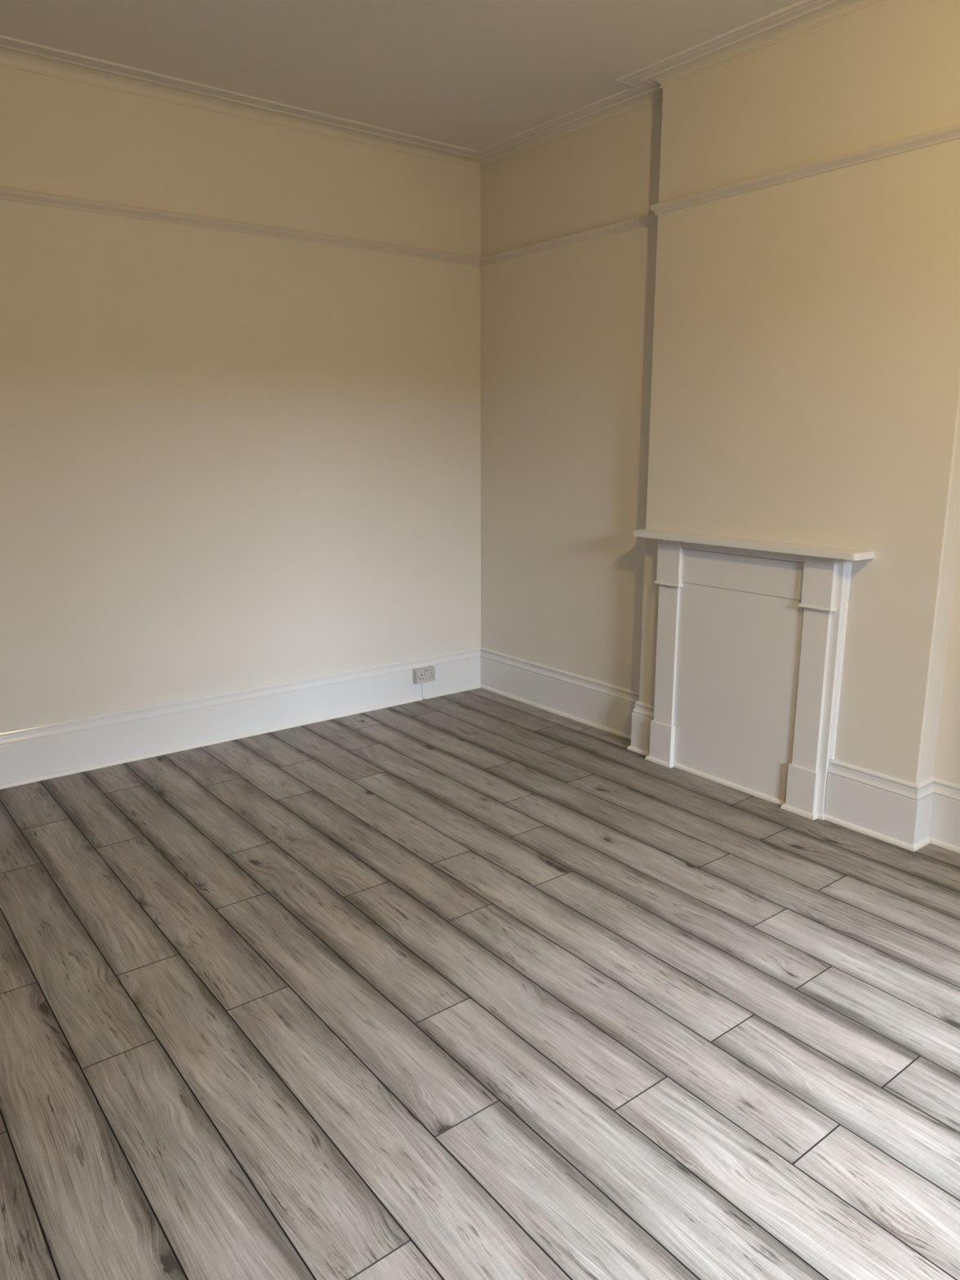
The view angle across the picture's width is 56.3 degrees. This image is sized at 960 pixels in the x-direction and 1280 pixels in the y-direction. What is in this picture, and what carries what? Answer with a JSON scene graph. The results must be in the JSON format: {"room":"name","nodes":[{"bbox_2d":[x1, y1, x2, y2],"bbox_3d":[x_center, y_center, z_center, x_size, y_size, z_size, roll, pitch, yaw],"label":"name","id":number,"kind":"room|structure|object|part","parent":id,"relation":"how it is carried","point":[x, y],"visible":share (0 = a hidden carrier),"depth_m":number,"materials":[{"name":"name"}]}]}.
{"room":"empty living room","nodes":[
{"label":"empty living room","id":0,"kind":"room"},
{"bbox_2d":[0,65,480,731],"bbox_3d":[-1.731,-0.945,4.252,4.684,3.212,0.150,-10,16,-37],"label":"wall","id":1,"kind":"structure","parent":0,"point":[229,460],"depth_m":4.46,"materials":[{"name":"beige paint"}]},
{"bbox_2d":[0,35,479,168],"bbox_3d":[-1.662,-2.397,3.791,4.334,0.077,0.146,-10,16,-37],"label":"trim","id":2,"kind":"structure","parent":1,"relation":"attached to","point":[15,53],"depth_m":4.12,"materials":[{"name":"beige paint"}]},
{"bbox_2d":[0,646,480,789],"bbox_3d":[-1.693,0.465,4.477,4.334,0.261,0.034,-10,16,-37],"label":"baseboard","id":3,"kind":"structure","parent":1,"relation":"attached to","point":[42,752],"depth_m":4.71,"materials":[{"name":"white paint"}]},
{"bbox_2d":[413,666,435,699],"bbox_3d":[-0.339,0.270,5.478,0.138,0.202,0.047,-10,16,-37],"label":"double socket","id":4,"kind":"object","parent":3,"relation":"attached to","point":[420,675],"visible":1,"depth_m":5.44,"materials":[{"name":"white plastic"}]},
{"bbox_3d":[-0.330,0.215,5.453,0.137,0.082,0.008,-10,16,-37],"label":"plate","id":5,"kind":"part","parent":4,"relation":"part of","materials":[{"name":"white plastic"}]},
{"bbox_2d":[0,186,480,266],"bbox_3d":[-1.698,-1.911,3.949,4.334,0.065,0.026,-10,16,-37],"label":"trim","id":6,"kind":"structure","parent":1,"relation":"attached to","point":[6,193],"depth_m":4.29,"materials":[{"name":"white paint"}]},
{"bbox_2d":[0,0,801,150],"bbox_3d":[-0.293,-2.120,2.096,4.684,0.120,4.834,-10,16,-37],"label":"ceiling","id":7,"kind":"structure","parent":0,"point":[472,74],"depth_m":3.61,"materials":[{"name":"white paint"}]},
{"bbox_2d":[0,688,959,1279],"bbox_3d":[-0.264,1.021,2.722,4.334,0.060,4.684,-10,16,-37],"label":"floor","id":8,"kind":"structure","parent":0,"point":[478,984],"depth_m":2.47,"materials":[{"name":"grey wood"}]},
{"bbox_2d":[632,528,874,820],"bbox_3d":[1.123,0.121,3.998,0.126,1.136,1.146,-10,16,-37],"label":"fireplace surround","id":9,"kind":"object","parent":8,"relation":"on","point":[751,633],"visible":1,"depth_m":3.94,"materials":[{"name":"white wood"}]},
{"bbox_3d":[0.892,-0.265,4.238,0.038,0.014,0.150,-10,16,-37],"label":"neck moulding","id":10,"kind":"part","parent":9,"relation":"part of","materials":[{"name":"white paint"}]},
{"bbox_3d":[1.143,0.227,4.046,0.004,0.907,0.658,-10,16,-37],"label":"infill panel","id":11,"kind":"part","parent":9,"relation":"part of","materials":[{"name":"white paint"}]},
{"bbox_2d":[632,528,874,560],"bbox_3d":[1.123,-0.420,3.877,0.126,0.028,1.146,-10,16,-37],"label":"mantel shelf","id":12,"kind":"object","parent":9,"relation":"attached to","point":[785,548],"depth_m":3.77,"materials":[{"name":"white wood"}]},
{"bbox_3d":[1.367,-0.133,3.642,0.038,0.014,0.150,-10,16,-37],"label":"neck moulding","id":13,"kind":"part","parent":9,"relation":"part of","materials":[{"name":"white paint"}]},
{"bbox_3d":[1.461,0.082,3.636,0.016,0.846,0.014,-10,16,-37],"label":"scribe moulding","id":14,"kind":"part","parent":9,"relation":"part of","materials":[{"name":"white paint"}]},
{"bbox_2d":[480,102,959,784],"bbox_3d":[1.544,-0.827,3.708,0.200,3.212,4.754,-10,16,-37],"label":"wall","id":15,"kind":"structure","parent":0,"point":[566,331],"depth_m":4.83,"materials":[{"name":"beige paint"}]},
{"bbox_2d":[480,646,653,755],"bbox_3d":[0.434,0.317,5.128,0.158,0.261,1.596,-10,16,-37],"label":"baseboard","id":16,"kind":"structure","parent":15,"relation":"attached to","point":[615,709],"depth_m":5.11,"materials":[{"name":"white paint"}]},
{"bbox_2d":[475,0,883,168],"bbox_3d":[2.120,-2.079,2.278,0.270,0.045,7.234,-10,16,-37],"label":"trim","id":17,"kind":"structure","parent":15,"relation":"attached to","point":[647,83],"depth_m":3.82,"materials":[{"name":"beige paint"}]},
{"bbox_2d":[480,123,959,266],"bbox_3d":[2.167,-1.585,2.426,0.150,0.045,7.234,-10,16,-37],"label":"trim","id":18,"kind":"structure","parent":15,"relation":"attached to","point":[952,132],"depth_m":3.66,"materials":[{"name":"white paint"}]},
{"bbox_2d":[639,0,959,783],"bbox_3d":[1.293,-0.840,3.766,0.124,3.212,1.432,-10,16,-37],"label":"wall","id":19,"kind":"structure","parent":0,"point":[806,370],"depth_m":3.50,"materials":[{"name":"beige paint"}]},
{"bbox_2d":[823,759,959,853],"bbox_3d":[2.139,0.793,2.992,0.158,0.261,2.086,-10,16,-37],"label":"baseboard","id":20,"kind":"structure","parent":19,"relation":"attached to","point":[904,814],"depth_m":3.54,"materials":[{"name":"white paint"}]}
]}

